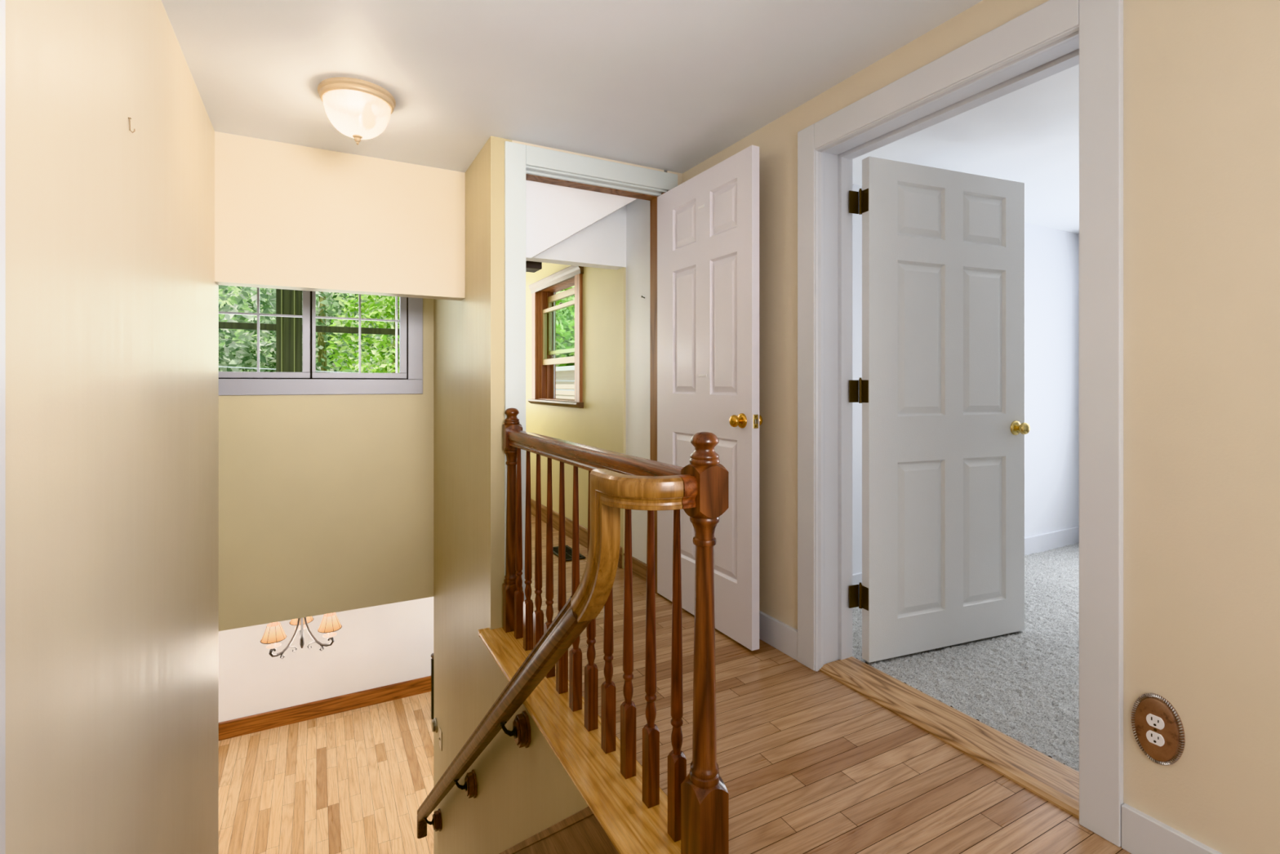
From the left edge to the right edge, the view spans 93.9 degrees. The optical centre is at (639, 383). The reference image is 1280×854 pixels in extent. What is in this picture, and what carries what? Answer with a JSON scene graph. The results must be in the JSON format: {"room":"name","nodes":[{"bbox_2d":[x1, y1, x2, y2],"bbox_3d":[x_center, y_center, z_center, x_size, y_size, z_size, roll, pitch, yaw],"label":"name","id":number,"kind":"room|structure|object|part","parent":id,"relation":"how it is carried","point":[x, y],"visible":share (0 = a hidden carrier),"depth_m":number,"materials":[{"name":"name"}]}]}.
{"room":"stair landing","nodes":[
{"label":"stair landing","id":0,"kind":"room"},
{"bbox_2d":[5,0,218,853],"bbox_3d":[-0.911,1.291,0.702,0.122,4.858,4.700,0,0,-28],"label":"wall","id":1,"kind":"structure","parent":0,"point":[112,291],"depth_m":1.33,"materials":[{"name":"beige paint"}]},
{"bbox_2d":[0,0,5,853],"bbox_3d":[-0.674,-0.004,0.412,0.023,2.268,0.966,0,0,-28],"label":"door frame","id":2,"kind":"structure","parent":1,"relation":"attached to","point":[2,2],"depth_m":0.83,"materials":[{"name":"white paint"}]},
{"bbox_2d":[128,117,135,133],"bbox_3d":[-1.249,-0.634,1.472,0.014,0.037,0.014,0,0,-28],"label":"wall hook","id":3,"kind":"object","parent":1,"relation":"attached to","point":[128,117],"visible":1,"depth_m":1.47,"materials":[{"name":"beige metal"}]},
{"bbox_2d":[218,691,433,853],"bbox_3d":[-2.075,3.720,4.902,6.998,0.001,4.598,0,0,-28],"label":"floor","id":4,"kind":"structure","parent":0,"point":[321,786],"depth_m":5.57,"materials":[{"name":"brown wood"}]},
{"bbox_2d":[431,653,433,719],"bbox_3d":[-2.092,3.359,6.768,0.528,0.722,0.056,0,0,-28],"label":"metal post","id":5,"kind":"object","parent":4,"relation":"on","point":[432,654],"visible":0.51,"depth_m":6.63,"materials":[{"name":"black metal"}]},
{"bbox_2d":[498,806,618,853],"bbox_3d":[-1.103,2.426,2.356,1.106,2.588,3.005,0,0,-28],"label":"staircase","id":6,"kind":"structure","parent":4,"relation":"on","point":[580,833],"depth_m":1.81,"materials":[{"name":"brown stained oak wood"}]},
{"bbox_2d":[218,596,433,722],"bbox_3d":[-3.144,2.525,6.990,7.100,2.390,0.111,0,0,-28],"label":"wall","id":7,"kind":"structure","parent":0,"point":[379,646],"depth_m":6.71,"materials":[{"name":"paint"}]},
{"bbox_2d":[218,675,431,740],"bbox_3d":[-3.158,3.629,6.910,7.000,0.182,0.021,0,0,-28],"label":"baseboard","id":8,"kind":"structure","parent":7,"relation":"attached to","point":[235,727],"depth_m":6.68,"materials":[{"name":"brown wood"}]},
{"bbox_2d":[218,297,433,631],"bbox_3d":[-2.233,0.158,3.721,1.800,2.592,0.130,0,0,-28],"label":"wall","id":9,"kind":"structure","parent":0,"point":[326,501],"depth_m":3.78,"materials":[{"name":"beige paint"}]},
{"bbox_2d":[218,287,422,395],"bbox_3d":[-2.112,-0.416,3.776,1.387,0.968,0.148,0,0,-28],"label":"window","id":10,"kind":"structure","parent":9,"relation":"attached to","point":[409,380],"depth_m":3.79,"materials":[{"name":"grey paint"}]},
{"bbox_3d":[-2.312,-0.425,3.615,0.560,0.779,0.042,0,0,-28],"label":"sash","id":11,"kind":"part","parent":10,"relation":"part of","materials":[{"name":"grey paint"}]},
{"bbox_3d":[-1.812,-0.425,3.884,0.556,0.779,0.042,0,0,-28],"label":"sash","id":12,"kind":"part","parent":10,"relation":"part of","materials":[{"name":"grey paint"}]},
{"bbox_2d":[214,131,626,300],"bbox_3d":[-1.028,-0.800,3.226,2.068,0.676,0.145,0,0,-28],"label":"wall","id":13,"kind":"structure","parent":0,"point":[288,216],"depth_m":2.95,"materials":[{"name":"beige paint"}]},
{"bbox_2d":[433,136,588,853],"bbox_3d":[-0.282,1.291,2.103,0.100,4.858,4.570,0,0,-28],"label":"wall","id":14,"kind":"structure","parent":0,"point":[522,792],"depth_m":3.03,"materials":[{"name":"beige paint"}]},
{"bbox_2d":[431,717,437,733],"bbox_3d":[-1.377,2.285,4.001,0.027,0.092,0.092,0,0,-28],"label":"dial","id":15,"kind":"object","parent":14,"relation":"attached to","point":[433,722],"visible":1,"depth_m":3.98,"materials":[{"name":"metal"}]},
{"bbox_2d":[438,727,442,751],"bbox_3d":[-1.286,2.282,3.842,0.017,0.116,0.072,0,0,-28],"label":"light switch","id":16,"kind":"object","parent":14,"relation":"attached to","point":[440,737],"visible":1,"depth_m":3.84,"materials":[{"name":"beige plastic"}]},
{"bbox_2d":[417,468,697,838],"bbox_3d":[-0.676,1.595,2.649,0.176,2.778,3.066,0,0,-28],"label":"handrail","id":17,"kind":"object","parent":14,"relation":"attached to","point":[611,491],"visible":1,"depth_m":1.51,"materials":[{"name":"brown wood"}]},
{"bbox_3d":[-1.430,2.880,3.926,0.061,0.208,0.102,0,0,-28],"label":"rail","id":18,"kind":"part","parent":17,"relation":"part of","materials":[{"name":"brown wood"}]},
{"bbox_3d":[-1.354,2.795,3.828,0.064,0.082,0.044,0,0,-28],"label":"bracket arm","id":19,"kind":"part","parent":17,"relation":"part of","materials":[{"name":"black metal"}]},
{"bbox_3d":[-0.899,1.998,2.985,0.064,0.082,0.044,0,0,-28],"label":"bracket arm","id":20,"kind":"part","parent":17,"relation":"part of","materials":[{"name":"black metal"}]},
{"bbox_3d":[-0.782,1.691,2.724,0.061,2.278,2.718,0,0,-28],"label":"sloped rail","id":21,"kind":"part","parent":17,"relation":"part of","materials":[{"name":"brown wood"}]},
{"bbox_3d":[-0.496,1.291,2.237,0.064,0.082,0.044,0,0,-28],"label":"bracket arm","id":22,"kind":"part","parent":17,"relation":"part of","materials":[{"name":"black metal"}]},
{"bbox_2d":[525,261,542,272],"bbox_3d":[-0.675,-0.757,3.601,0.130,0.145,0.140,0,0,-28],"label":"ceiling beam","id":23,"kind":"structure","parent":0,"point":[531,266],"depth_m":3.56,"materials":[{"name":"brown wood"}]},
{"bbox_2d":[161,0,982,173],"bbox_3d":[-0.333,-1.204,1.513,3.050,0.132,5.820,0,0,-28],"label":"ceiling","id":24,"kind":"structure","parent":0,"point":[666,85],"depth_m":2.12,"materials":[{"name":"paint"}]},
{"bbox_2d":[317,77,395,144],"bbox_3d":[-1.112,-1.039,2.354,0.278,0.198,0.278,0,0,-28],"label":"ceiling light","id":25,"kind":"object","parent":24,"relation":"attached to","point":[360,109],"visible":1,"depth_m":2.27,"materials":[{"name":"white glass"}]},
{"bbox_2d":[525,180,637,261],"bbox_3d":[-0.368,-0.896,3.276,0.862,0.547,0.392,0,0,-28],"label":"ceiling","id":26,"kind":"structure","parent":0,"point":[554,213],"depth_m":3.03,"materials":[{"name":"white paint"}]},
{"bbox_2d":[525,198,649,568],"bbox_3d":[-0.586,-0.004,4.717,0.155,2.268,3.140,0,0,-28],"label":"wall","id":27,"kind":"structure","parent":0,"point":[601,423],"depth_m":3.81,"materials":[{"name":"paint"}]},
{"bbox_2d":[527,265,583,408],"bbox_3d":[-0.610,-0.339,4.713,0.220,1.018,1.105,0,0,-28],"label":"window","id":28,"kind":"structure","parent":27,"relation":"in","point":[544,297],"depth_m":4.99,"materials":[{"name":"brown wood"}]},
{"bbox_3d":[-0.539,-0.329,4.750,0.010,0.906,0.850,0,0,-28],"label":"screen frame","id":29,"kind":"part","parent":28,"relation":"part of","materials":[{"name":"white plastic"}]},
{"bbox_3d":[-0.587,-0.334,4.728,0.165,0.941,0.892,0,0,-28],"label":"frame","id":30,"kind":"part","parent":28,"relation":"part of","materials":[{"name":"brown wood"}]},
{"bbox_3d":[-0.677,-0.811,4.676,0.047,0.073,1.105,0,0,-28],"label":"crown","id":31,"kind":"part","parent":28,"relation":"part of","materials":[{"name":"white wood"}]},
{"bbox_3d":[-0.617,-0.392,4.708,0.032,0.467,0.846,0,0,-28],"label":"sash","id":32,"kind":"part","parent":28,"relation":"part of","materials":[{"name":"beige paint"}]},
{"bbox_3d":[-0.576,-0.491,4.730,0.028,0.493,0.846,0,0,-28],"label":"sash","id":33,"kind":"part","parent":28,"relation":"part of","materials":[{"name":"beige paint"}]},
{"bbox_2d":[530,497,646,582],"bbox_3d":[-0.630,1.066,4.637,0.032,0.128,3.038,0,0,-28],"label":"baseboard","id":34,"kind":"structure","parent":27,"relation":"attached to","point":[583,531],"depth_m":4.21,"materials":[{"name":"brown wood"}]},
{"bbox_2d":[511,140,682,185],"bbox_3d":[-0.119,-0.004,3.118,1.150,2.268,0.118,0,0,-28],"label":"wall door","id":35,"kind":"structure","parent":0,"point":[679,175],"depth_m":3.02,"materials":[{"name":"beige paint"}]},
{"bbox_2d":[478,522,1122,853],"bbox_3d":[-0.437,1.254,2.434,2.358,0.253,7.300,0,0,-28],"label":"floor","id":36,"kind":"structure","parent":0,"point":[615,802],"depth_m":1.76,"materials":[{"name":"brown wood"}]},
{"bbox_2d":[502,408,728,853],"bbox_3d":[-0.214,0.619,2.062,0.079,1.016,1.612,0,0,-28],"label":"stair railing","id":37,"kind":"object","parent":36,"relation":"on","point":[698,802],"visible":0.88,"depth_m":1.62,"materials":[{"name":"brown wood"}]},
{"bbox_3d":[-0.585,0.654,2.749,0.079,0.945,0.050,0,0,-28],"label":"newel post","id":38,"kind":"part","parent":37,"relation":"part of","materials":[{"name":"brown wood"}]},
{"bbox_3d":[-0.222,0.242,2.075,0.061,0.072,1.492,0,0,-28],"label":"rail","id":39,"kind":"part","parent":37,"relation":"part of","materials":[{"name":"brown wood"}]},
{"bbox_3d":[0.150,0.654,1.387,0.079,0.945,0.079,0,0,-28],"label":"newel post","id":40,"kind":"part","parent":37,"relation":"part of","materials":[{"name":"brown wood"}]},
{"bbox_2d":[819,656,1079,818],"bbox_3d":[1.012,1.121,1.999,0.194,0.018,0.925,0,0,-28],"label":"threshold","id":41,"kind":"object","parent":36,"relation":"on","point":[1050,779],"visible":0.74,"depth_m":1.90,"materials":[{"name":"brown wood"}]},
{"bbox_2d":[530,514,1131,853],"bbox_3d":[-0.503,1.130,2.342,2.151,0.001,7.198,0,0,-28],"label":"floor","id":42,"kind":"structure","parent":0,"point":[1065,835],"depth_m":1.76,"materials":[{"name":"brown wood"}]},
{"bbox_2d":[552,545,586,560],"bbox_3d":[-0.494,1.125,3.982,0.148,0.007,0.338,0,0,-28],"label":"floor vent","id":43,"kind":"object","parent":42,"relation":"in","point":[568,549],"visible":0.51,"depth_m":3.97,"materials":[{"name":"black metal"}]},
{"bbox_2d":[852,183,1078,573],"bbox_3d":[1.897,-0.020,3.646,2.940,2.300,0.102,0,0,-28],"label":"wall","id":44,"kind":"structure","parent":0,"point":[1051,255],"depth_m":4.05,"materials":[{"name":"grey paint"}]},
{"bbox_2d":[852,542,1079,771],"bbox_3d":[2.836,1.248,1.904,2.940,0.265,4.060,0,0,-28],"label":"floor","id":45,"kind":"structure","parent":0,"point":[1024,685],"depth_m":2.36,"materials":[{"name":"grey carpet"}]},
{"bbox_2d":[852,64,1079,234],"bbox_3d":[2.860,-1.126,1.859,2.940,0.128,3.958,0,0,-28],"label":"ceiling","id":46,"kind":"structure","parent":0,"point":[1028,135],"depth_m":2.70,"materials":[{"name":"white paint"}]},
{"bbox_2d":[682,0,1279,853],"bbox_3d":[1.272,-0.004,1.505,0.192,2.268,4.042,0,0,-28],"label":"wall","id":47,"kind":"structure","parent":0,"point":[1202,77],"depth_m":1.36,"materials":[{"name":"beige paint"}]},
{"bbox_2d":[504,141,677,600],"bbox_3d":[-0.242,0.004,3.043,0.937,2.252,0.138,0,0,-28],"label":"door frame","id":48,"kind":"structure","parent":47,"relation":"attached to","point":[514,153],"depth_m":2.83,"materials":[{"name":"white paint"}]},
{"bbox_2d":[657,145,762,650],"bbox_3d":[0.297,0.059,2.864,0.156,2.118,0.810,0,0,-28],"label":"door","id":49,"kind":"structure","parent":47,"relation":"in","point":[708,224],"depth_m":2.71,"materials":[{"name":"white paint"}]},
{"bbox_3d":[0.432,0.158,2.558,0.014,0.065,0.065,0,0,-28],"label":"knob","id":50,"kind":"part","parent":49,"relation":"part of","materials":[{"name":"gold metal"}]},
{"bbox_3d":[0.486,0.158,2.514,0.026,0.058,0.002,0,0,-28],"label":"latch plate","id":51,"kind":"part","parent":49,"relation":"part of","materials":[{"name":"gold metal"}]},
{"bbox_2d":[759,610,797,660],"bbox_3d":[0.441,1.071,2.829,0.018,0.118,0.882,0,0,-28],"label":"baseboard","id":52,"kind":"structure","parent":47,"relation":"attached to","point":[778,634],"depth_m":2.54,"materials":[{"name":"white paint"}]},
{"bbox_2d":[848,156,1030,662],"bbox_3d":[1.292,0.102,2.550,0.932,2.016,0.156,0,0,-21],"label":"door","id":53,"kind":"structure","parent":47,"relation":"in","point":[940,390],"depth_m":2.52,"materials":[{"name":"grey paint"}]},
{"bbox_3d":[1.682,0.197,2.671,0.065,0.065,0.014,0,0,-21],"label":"knob","id":54,"kind":"part","parent":53,"relation":"part of","materials":[{"name":"gold metal"}]},
{"bbox_2d":[797,0,1123,847],"bbox_3d":[0.999,-0.004,1.996,0.215,2.268,1.112,0,0,-28],"label":"door frame","id":55,"kind":"structure","parent":47,"relation":"attached to","point":[1100,21],"depth_m":1.70,"materials":[{"name":"white paint"}]},
{"bbox_2d":[1130,693,1185,765],"bbox_3d":[1.210,0.810,1.403,0.014,0.163,0.103,0,0,-28],"label":"electrical outlet","id":56,"kind":"object","parent":47,"relation":"attached to","point":[1157,728],"visible":1,"depth_m":1.40,"materials":[{"name":"brown wood"}]},
{"bbox_2d":[1146,729,1164,746],"bbox_3d":[1.208,0.830,1.401,0.008,0.028,0.034,0,0,-28],"label":"receptacle","id":57,"kind":"object","parent":56,"relation":"attached to","point":[1153,737],"depth_m":1.40,"materials":[{"name":"white plastic"}]},
{"bbox_2d":[1146,713,1164,729],"bbox_3d":[1.208,0.790,1.401,0.008,0.028,0.034,0,0,-28],"label":"receptacle","id":58,"kind":"object","parent":56,"relation":"attached to","point":[1153,721],"depth_m":1.40,"materials":[{"name":"white plastic"}]},
{"bbox_2d":[1121,803,1222,853],"bbox_3d":[1.660,1.077,0.569,0.018,0.105,2.026,0,0,-28],"label":"baseboard","id":59,"kind":"structure","parent":47,"relation":"attached to","point":[1141,833],"depth_m":1.40,"materials":[{"name":"white paint"}]},
{"bbox_2d":[1078,234,1079,525],"bbox_3d":[2.860,-0.020,1.859,2.940,2.300,3.958,0,0,-28],"label":"wall","id":60,"kind":"structure","parent":0,"point":[1078,234],"depth_m":4.24,"materials":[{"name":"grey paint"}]},
{"bbox_2d":[852,525,1079,585],"bbox_3d":[2.773,1.069,1.927,2.791,0.122,3.759,0,0,-28],"label":"baseboard","id":61,"kind":"structure","parent":60,"relation":"attached to","point":[1060,538],"depth_m":4.03,"materials":[{"name":"white paint"}]},
{"bbox_3d":[-2.401,1.302,5.506,7.200,0.304,3.428,0,0,-28],"label":"ceiling","id":62,"kind":"structure","parent":0,"visible":0},
{"bbox_2d":[260,612,342,658],"bbox_3d":[-2.508,1.713,4.448,0.516,0.518,0.434,0,0,-28],"label":"chandelier","id":63,"kind":"object","parent":62,"relation":"hanging from","point":[274,633],"visible":0.8,"depth_m":4.37,"materials":[{"name":"beige fabric"}]},
{"bbox_3d":[-2.599,1.758,4.244,0.161,0.105,0.161,0,0,-28],"label":"shade trim","id":64,"kind":"part","parent":63,"relation":"part of","materials":[{"name":"brown fabric"}]},
{"bbox_2d":[266,642,280,648],"bbox_3d":[-2.599,1.863,4.244,0.092,0.014,0.092,0,0,-28],"label":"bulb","id":65,"kind":"object","parent":63,"relation":"on","point":[273,646],"depth_m":4.24,"materials":[{"name":"white glass"}]},
{"bbox_3d":[-2.599,1.758,4.244,0.156,0.104,0.156,0,0,-28],"label":"lamp shade","id":66,"kind":"part","parent":63,"relation":"part of","materials":[{"name":"brown fabric"}]},
{"bbox_3d":[-2.553,1.818,4.304,0.196,0.308,0.102,0,0,-28],"label":"arm","id":67,"kind":"part","parent":63,"relation":"part of","materials":[{"name":"grey metal"}]},
{"bbox_3d":[-2.582,1.758,4.563,0.156,0.104,0.156,0,0,-28],"label":"lamp shade","id":68,"kind":"part","parent":63,"relation":"part of","materials":[{"name":"brown fabric"}]},
{"bbox_3d":[-2.485,1.749,4.398,0.036,0.391,0.036,0,0,-28],"label":"stem","id":69,"kind":"part","parent":63,"relation":"part of","materials":[{"name":"grey metal"}]},
{"bbox_3d":[-2.370,1.818,4.413,0.214,0.308,0.022,0,0,-9],"label":"arm","id":70,"kind":"part","parent":63,"relation":"part of","materials":[{"name":"grey metal"}]},
{"bbox_3d":[-2.295,1.758,4.425,0.156,0.104,0.156,0,0,-28],"label":"lamp shade","id":71,"kind":"part","parent":63,"relation":"part of","materials":[{"name":"brown fabric"}]},
{"bbox_3d":[-2.295,1.758,4.425,0.161,0.105,0.161,0,0,-28],"label":"shade trim","id":72,"kind":"part","parent":63,"relation":"part of","materials":[{"name":"brown fabric"}]},
{"bbox_2d":[323,631,337,637],"bbox_3d":[-2.295,1.863,4.425,0.092,0.014,0.092,0,0,-28],"label":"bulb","id":73,"kind":"object","parent":63,"relation":"on","point":[331,634],"depth_m":4.42,"materials":[{"name":"white glass"}]},
{"label":"outside","id":74,"kind":"structure","parent":0,"visible":0},
{"bbox_3d":[-10.061,4.230,18.660,60.000,0.200,37.600,0,0,-28],"label":"ground","id":75,"kind":"structure","parent":74,"visible":0},
{"bbox_2d":[218,284,328,372],"bbox_3d":[-6.086,0.666,8.006,3.492,6.912,2.201,0,0,-28],"label":"tree","id":76,"kind":"object","parent":75,"relation":"on","point":[232,345],"visible":0.07,"depth_m":8.30,"materials":[{"name":"green plant"}]},
{"bbox_2d":[218,287,399,373],"bbox_3d":[-6.568,0.720,11.582,4.072,6.802,1.897,0,0,-28],"label":"tree","id":77,"kind":"object","parent":75,"relation":"on","point":[322,344],"visible":0.16,"depth_m":11.45,"materials":[{"name":"green plant"}]},
{"bbox_2d":[324,292,399,373],"bbox_3d":[-3.494,0.977,9.236,2.472,6.288,1.865,0,0,-28],"label":"tree","id":78,"kind":"object","parent":75,"relation":"on","point":[390,301],"visible":0.18,"depth_m":8.66,"materials":[{"name":"green plant"}]},
{"bbox_2d":[555,285,574,366],"bbox_3d":[-2.192,-0.333,20.949,6.980,8.910,3.352,0,0,-28],"label":"tree","id":79,"kind":"object","parent":75,"relation":"on","point":[561,331],"visible":0.07,"depth_m":20.01,"materials":[{"name":"green plant"}]},
{"bbox_2d":[555,365,574,399],"bbox_3d":[-0.148,1.810,14.235,3.150,4.440,7.000,0,0,-28],"label":"outbuilding","id":80,"kind":"structure","parent":75,"relation":"on","point":[566,372],"depth_m":14.17,"materials":[{"name":"white paint"}]},
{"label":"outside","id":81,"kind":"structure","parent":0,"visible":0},
{"bbox_2d":[218,365,574,391],"bbox_3d":[-3.764,-0.113,7.086,8.101,0.482,0.064,0,0,-28],"label":"cable","id":82,"kind":"object","parent":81,"point":[219,366],"visible":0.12,"depth_m":7.09,"materials":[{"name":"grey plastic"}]},
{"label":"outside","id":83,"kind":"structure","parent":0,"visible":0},
{"bbox_2d":[218,285,573,373],"bbox_3d":[-10.035,-3.500,20.719,34.000,14.858,16.000,0,0,-28],"label":"trees","id":84,"kind":"object","parent":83,"point":[236,291],"depth_m":18.11,"materials":[{"name":"green plant"}]},
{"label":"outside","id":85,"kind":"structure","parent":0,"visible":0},
{"bbox_2d":[218,288,399,372],"bbox_3d":[-3.061,-0.150,4.708,2.280,2.600,0.106,0,0,-28],"label":"frame","id":86,"kind":"object","parent":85,"point":[289,330],"visible":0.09,"depth_m":4.79,"materials":[{"name":"green"}]},
{"bbox_3d":[-2.834,-0.150,4.834,0.180,2.600,0.100,0,0,-28],"label":"post","id":87,"kind":"part","parent":86,"relation":"part of","materials":[{"name":"green"}]}
]}

